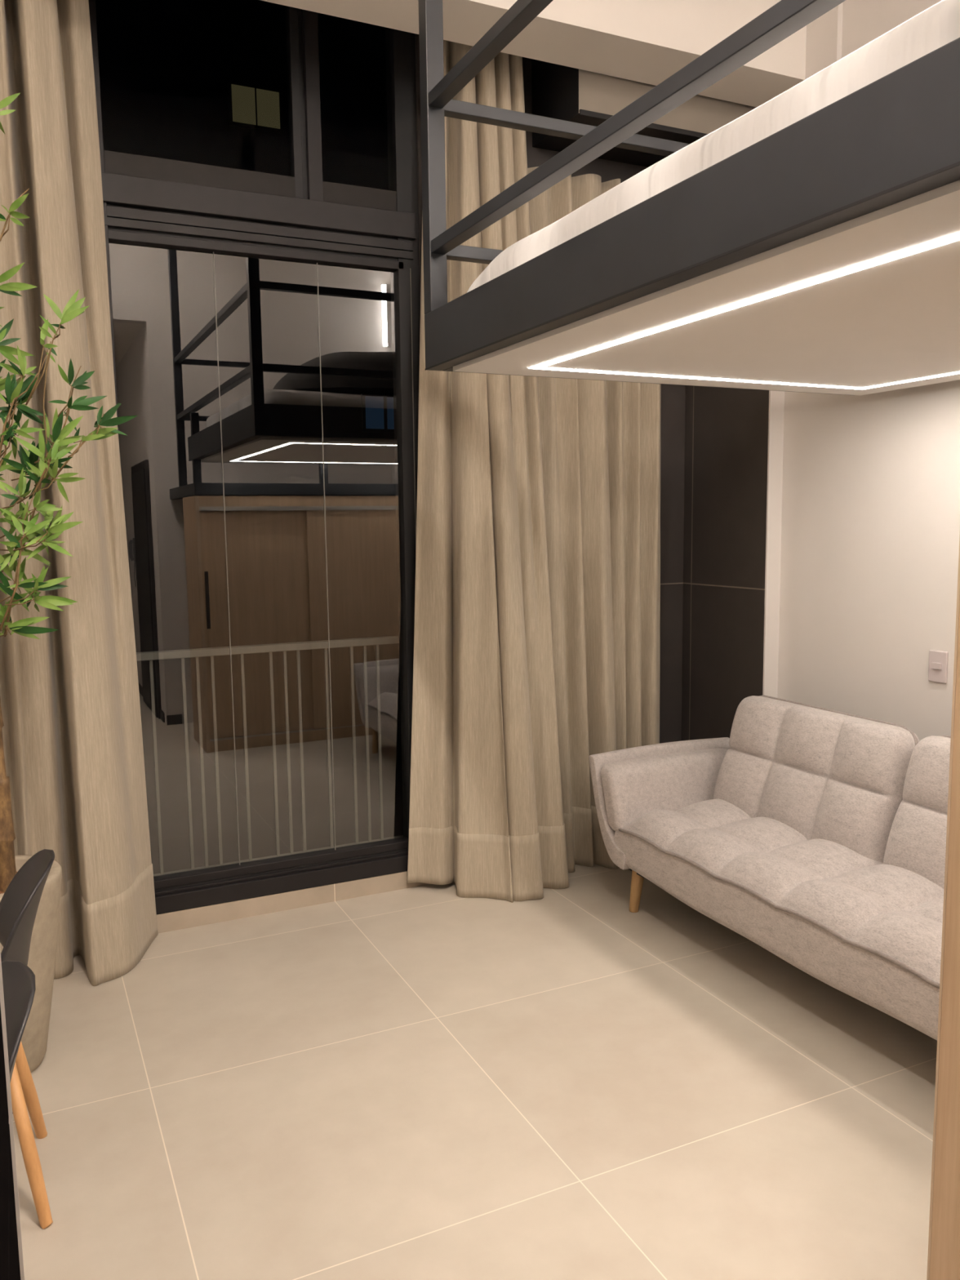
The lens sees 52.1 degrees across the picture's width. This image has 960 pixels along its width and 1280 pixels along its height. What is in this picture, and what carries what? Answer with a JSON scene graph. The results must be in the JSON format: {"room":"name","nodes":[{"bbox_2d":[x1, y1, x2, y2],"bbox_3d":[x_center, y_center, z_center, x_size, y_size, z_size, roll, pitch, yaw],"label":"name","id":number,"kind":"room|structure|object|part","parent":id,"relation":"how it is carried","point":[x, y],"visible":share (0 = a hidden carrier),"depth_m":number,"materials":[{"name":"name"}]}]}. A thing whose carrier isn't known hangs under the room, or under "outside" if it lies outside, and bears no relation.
{"room":"studio apartment","nodes":[
{"label":"studio apartment","id":0,"kind":"room"},
{"bbox_2d":[0,854,62,1072],"bbox_3d":[-1.446,0.994,2.929,0.398,0.594,0.398,-4,7,-25],"label":"pot","id":1,"kind":"object","parent":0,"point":[43,943],"depth_m":2.89,"materials":[{"name":"beige ceramic"}]},
{"bbox_2d":[12,863,937,1279],"bbox_3d":[0.783,1.647,0.206,5.085,0.120,8.565,-4,7,-25],"label":"floor","id":2,"kind":"structure","parent":0,"point":[428,1082],"depth_m":2.73,"materials":[{"name":"tile"}]},
{"bbox_2d":[0,949,24,1279],"bbox_3d":[-0.800,0.618,0.912,0.654,1.800,0.600,-4,7,-25],"label":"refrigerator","id":3,"kind":"object","parent":2,"relation":"on","point":[11,1263],"visible":1,"depth_m":1.23,"materials":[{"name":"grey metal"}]},
{"bbox_3d":[-0.518,0.194,0.996,0.012,0.966,0.594,-4,7,-25],"label":"door","id":4,"kind":"part","parent":3,"relation":"part of","materials":[{"name":"black metal"}]},
{"bbox_3d":[-0.507,1.061,1.099,0.012,0.768,0.594,-4,7,-25],"label":"door","id":5,"kind":"part","parent":3,"relation":"part of","materials":[{"name":"black metal"}]},
{"bbox_2d":[1,960,35,1083],"bbox_3d":[-1.007,1.027,1.648,0.532,0.834,0.453,-7,9,-41],"label":"dining chair","id":6,"kind":"object","parent":2,"relation":"on","point":[18,979],"visible":0.65,"depth_m":1.75,"materials":[{"name":"black plastic"}]},
{"bbox_2d":[0,848,54,1229],"bbox_3d":[-1.270,0.950,2.326,0.532,0.834,0.453,-4,7,-25],"label":"dining chair","id":7,"kind":"object","parent":2,"relation":"on","point":[20,903],"visible":0.67,"depth_m":2.30,"materials":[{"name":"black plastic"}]},
{"bbox_3d":[-1.182,1.131,2.547,0.031,0.421,0.136,0,7,8],"label":"leg","id":8,"kind":"part","parent":7,"relation":"part of","materials":[{"name":"brown wood"}]},
{"bbox_3d":[-1.059,1.159,2.291,0.136,0.421,0.031,3,8,31],"label":"leg","id":9,"kind":"part","parent":7,"relation":"part of","materials":[{"name":"brown wood"}]},
{"bbox_2d":[0,93,137,1072],"bbox_3d":[-1.484,-0.195,2.759,1.021,2.997,0.462,-3,7,-21],"label":"bamboo","id":10,"kind":"object","parent":2,"relation":"on","point":[43,943],"visible":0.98,"depth_m":2.78,"materials":[{"name":"green plant"}]},
{"bbox_2d":[0,0,158,986],"bbox_3d":[-1.855,-0.676,3.230,1.383,3.848,0.361,-4,7,-25],"label":"curtain","id":11,"kind":"object","parent":2,"relation":"on","point":[69,695],"visible":0.73,"depth_m":3.42,"materials":[{"name":"beige fabric"}]},
{"bbox_2d":[407,40,568,902],"bbox_3d":[0.029,-0.802,4.095,0.702,3.849,0.298,-3,7,-17],"label":"curtain","id":12,"kind":"object","parent":2,"relation":"on","point":[486,815],"visible":0.81,"depth_m":4.16,"materials":[{"name":"beige fabric"}]},
{"bbox_2d":[527,166,661,872],"bbox_3d":[0.541,-0.474,4.448,0.714,3.098,0.152,-4,7,-25],"label":"curtain","id":13,"kind":"object","parent":2,"relation":"on","point":[601,439],"visible":0.57,"depth_m":4.48,"materials":[{"name":"beige fabric"}]},
{"bbox_2d":[588,694,951,1040],"bbox_3d":[1.301,0.767,3.384,0.745,0.868,2.299,-4,7,-25],"label":"sofa","id":14,"kind":"object","parent":2,"relation":"on","point":[815,835],"visible":0.94,"depth_m":3.51,"materials":[{"name":"grey fabric"}]},
{"bbox_3d":[0.655,1.029,4.071,0.059,0.203,0.067,-4,7,-25],"label":"leg","id":15,"kind":"part","parent":14,"relation":"part of","materials":[{"name":"brown wood"}]},
{"bbox_3d":[0.866,0.693,4.296,0.745,0.443,0.274,-4,7,-25],"label":"armrest","id":16,"kind":"part","parent":14,"relation":"part of","materials":[{"name":"grey fabric"}]},
{"bbox_2d":[622,798,943,983],"bbox_3d":[1.236,0.809,3.358,0.570,0.103,1.860,-4,7,-25],"label":"seat cushion","id":17,"kind":"object","parent":14,"relation":"on","point":[882,907],"depth_m":3.35,"materials":[{"name":"grey fabric"}]},
{"bbox_3d":[1.285,0.527,3.858,0.277,0.496,0.898,-4,7,-25],"label":"backrest","id":18,"kind":"part","parent":14,"relation":"part of","materials":[{"name":"grey fabric"}]},
{"bbox_3d":[1.677,0.618,3.039,0.277,0.496,0.898,-4,7,-25],"label":"backrest","id":19,"kind":"part","parent":14,"relation":"part of","materials":[{"name":"grey fabric"}]},
{"bbox_2d":[926,537,959,1279],"bbox_3d":[1.585,0.495,1.563,1.770,1.830,0.543,-4,7,-25],"label":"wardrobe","id":20,"kind":"object","parent":2,"relation":"on","point":[944,1239],"visible":1,"depth_m":1.42,"materials":[{"name":"brown wood"}]},
{"bbox_2d":[414,33,685,743],"bbox_3d":[0.341,-0.978,4.579,1.374,3.922,0.180,-4,7,-25],"label":"window frame","id":21,"kind":"structure","parent":0,"point":[673,396],"depth_m":4.80,"materials":[{"name":"black metal"}]},
{"bbox_2d":[156,871,429,933],"bbox_3d":[-0.213,1.049,4.534,2.664,0.078,0.192,-4,7,-25],"label":"window sill","id":22,"kind":"structure","parent":21,"relation":"in","point":[237,909],"depth_m":4.13,"materials":[{"name":"ceramic"}]},
{"bbox_2d":[531,58,756,167],"bbox_3d":[0.722,-2.540,4.268,0.917,0.757,0.390,-4,7,-25],"label":"window","id":23,"kind":"structure","parent":21,"relation":"attached to","point":[559,91],"depth_m":4.14,"materials":[{"name":"glass"}]},
{"bbox_2d":[681,385,768,741],"bbox_3d":[1.129,-0.573,4.675,0.081,3.230,0.766,-4,7,-25],"label":"window","id":24,"kind":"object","parent":21,"relation":"in","point":[726,428],"visible":0.21,"depth_m":4.60,"materials":[{"name":"black glass"}]},
{"bbox_2d":[777,0,959,741],"bbox_3d":[2.042,-0.772,2.982,0.150,4.000,4.550,-4,7,-25],"label":"wall","id":25,"kind":"structure","parent":0,"point":[869,553],"depth_m":3.88,"materials":[{"name":"paint"}]},
{"bbox_2d":[261,0,806,106],"bbox_3d":[-0.870,-2.462,3.113,4.785,0.600,0.290,-4,7,-25],"label":"ceiling","id":26,"kind":"structure","parent":25,"relation":"attached to","point":[648,42],"depth_m":3.73,"materials":[{"name":"paint"}]},
{"bbox_2d":[579,109,707,137],"bbox_3d":[0.775,-2.144,4.117,0.830,0.020,0.008,-4,7,-25],"label":"trim","id":27,"kind":"structure","parent":25,"relation":"attached to","point":[582,112],"depth_m":4.10,"materials":[{"name":"black metal"}]},
{"bbox_2d":[762,390,784,697],"bbox_3d":[1.296,-0.534,4.328,0.079,3.230,0.008,-4,7,-25],"label":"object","id":28,"kind":"structure","parent":25,"relation":"attached to","point":[776,398],"depth_m":4.33,"materials":[{"name":"paint"}]},
{"bbox_2d":[804,2,843,79],"bbox_3d":[1.385,-2.040,3.985,0.025,1.700,0.170,-4,7,-25],"label":"trim","id":29,"kind":"structure","parent":25,"relation":"attached to","point":[824,33],"depth_m":3.92,"materials":[{"name":"paint"}]},
{"bbox_2d":[928,649,947,683],"bbox_3d":[1.697,0.099,3.643,0.018,0.118,0.078,-4,7,-25],"label":"light switch","id":30,"kind":"object","parent":25,"relation":"attached to","point":[938,660],"visible":1,"depth_m":3.64,"materials":[{"name":"white plastic"}]},
{"bbox_3d":[-0.892,-2.775,3.803,1.290,0.140,0.150,-4,7,-25],"label":"wall","id":31,"kind":"structure","parent":0,"visible":0},
{"bbox_2d":[88,0,420,914],"bbox_3d":[-0.847,-0.844,3.988,1.290,3.820,0.145,-4,7,-25],"label":"window","id":32,"kind":"structure","parent":31,"relation":"in","point":[148,202],"depth_m":3.98,"materials":[{"name":"black metal"}]},
{"bbox_3d":[-1.067,-1.773,3.771,0.713,0.088,0.060,-4,7,-25],"label":"sash rail","id":33,"kind":"part","parent":32,"relation":"part of","materials":[{"name":"black metal"}]},
{"bbox_3d":[-0.874,-1.534,3.887,1.200,0.032,0.065,-4,7,-25],"label":"rail","id":34,"kind":"part","parent":32,"relation":"part of","materials":[{"name":"black metal"}]},
{"bbox_3d":[-0.833,0.946,4.184,1.140,0.035,0.065,-4,7,-25],"label":"rail","id":35,"kind":"part","parent":32,"relation":"part of","materials":[{"name":"black metal"}]},
{"bbox_3d":[-0.501,-1.811,4.037,0.324,0.088,0.060,-4,7,-25],"label":"sash rail","id":36,"kind":"part","parent":32,"relation":"part of","materials":[{"name":"black metal"}]},
{"bbox_3d":[-0.744,1.112,4.560,4.400,0.160,0.300,-4,7,-25],"label":"floor","id":37,"kind":"structure","parent":0,"visible":0},
{"bbox_2d":[136,635,403,875],"bbox_3d":[-0.662,0.514,4.533,3.800,1.032,0.050,-4,7,-25],"label":"balcony railing","id":38,"kind":"object","parent":37,"relation":"on","point":[273,647],"visible":0.49,"depth_m":4.39,"materials":[{"name":"grey metal"}]},
{"bbox_3d":[-0.668,0.017,4.474,3.800,0.032,0.050,-4,7,-25],"label":"rail","id":39,"kind":"part","parent":38,"relation":"part of","materials":[{"name":"grey metal"}]},
{"bbox_3d":[-0.656,0.974,4.587,3.800,0.025,0.030,-4,7,-25],"label":"rail","id":40,"kind":"part","parent":38,"relation":"part of","materials":[{"name":"grey metal"}]},
{"bbox_3d":[-0.212,-2.664,1.689,5.085,0.120,4.550,-4,7,-25],"label":"ceiling","id":41,"kind":"structure","parent":0,"visible":0},
{"bbox_2d":[418,0,959,395],"bbox_3d":[1.346,-1.562,1.924,1.904,2.165,3.100,-4,7,-25],"label":"frame","id":42,"kind":"object","parent":41,"relation":"hanging from","point":[821,255],"visible":0.97,"depth_m":2.08,"materials":[{"name":"black paint"}]},
{"bbox_3d":[-0.145,-1.861,2.873,0.055,1.755,0.055,-4,7,-25],"label":"post","id":43,"kind":"part","parent":42,"relation":"part of","materials":[{"name":"black metal"}]},
{"bbox_3d":[0.722,-1.233,3.361,1.848,0.036,0.042,-4,7,-25],"label":"rail","id":44,"kind":"part","parent":42,"relation":"part of","materials":[{"name":"black metal"}]},
{"bbox_3d":[0.405,-1.456,1.761,0.045,0.036,2.495,-4,7,-25],"label":"rail","id":45,"kind":"part","parent":42,"relation":"part of","materials":[{"name":"black metal"}]},
{"bbox_3d":[0.717,-1.644,3.312,1.848,0.036,0.042,-4,7,-25],"label":"rail","id":46,"kind":"part","parent":42,"relation":"part of","materials":[{"name":"black metal"}]},
{"bbox_3d":[0.410,-1.045,1.810,0.045,0.036,2.495,-4,7,-25],"label":"rail","id":47,"kind":"part","parent":42,"relation":"part of","materials":[{"name":"black metal"}]},
{"bbox_3d":[1.091,-0.775,2.432,1.664,0.024,1.962,-4,7,-25],"label":"ceiling panel","id":48,"kind":"part","parent":42,"relation":"part of","materials":[{"name":"white paint"}]},
{"bbox_2d":[466,0,959,292],"bbox_3d":[1.027,-0.951,2.492,1.597,0.246,1.740,-4,7,-25],"label":"mattress","id":49,"kind":"object","parent":42,"relation":"on","point":[938,25],"visible":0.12,"depth_m":1.76,"materials":[{"name":"white fabric"}]},
{"label":"outside","id":50,"kind":"structure","parent":0,"visible":0},
{"bbox_2d":[95,0,403,874],"bbox_3d":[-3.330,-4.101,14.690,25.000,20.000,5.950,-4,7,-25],"label":"window glass","id":51,"kind":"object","parent":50,"point":[202,82],"visible":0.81,"depth_m":11.93,"materials":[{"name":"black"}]},
{"bbox_3d":[-2.749,-6.228,11.423,0.268,0.405,0.015,-4,7,-25],"label":"pane","id":52,"kind":"part","parent":51,"relation":"part of","materials":[{"name":"yellow"}]},
{"bbox_3d":[-2.490,-6.245,11.545,0.266,0.405,0.015,-4,7,-25],"label":"pane","id":53,"kind":"part","parent":51,"relation":"part of","materials":[{"name":"yellow"}]},
{"bbox_3d":[-1.338,-2.888,12.473,0.240,0.400,0.015,-4,7,-25],"label":"pane","id":54,"kind":"part","parent":51,"relation":"part of","materials":[{"name":"blue glass"}]},
{"bbox_3d":[-1.081,-2.906,12.595,0.230,0.400,0.015,-4,7,-25],"label":"pane","id":55,"kind":"part","parent":51,"relation":"part of","materials":[{"name":"blue"}]}
]}

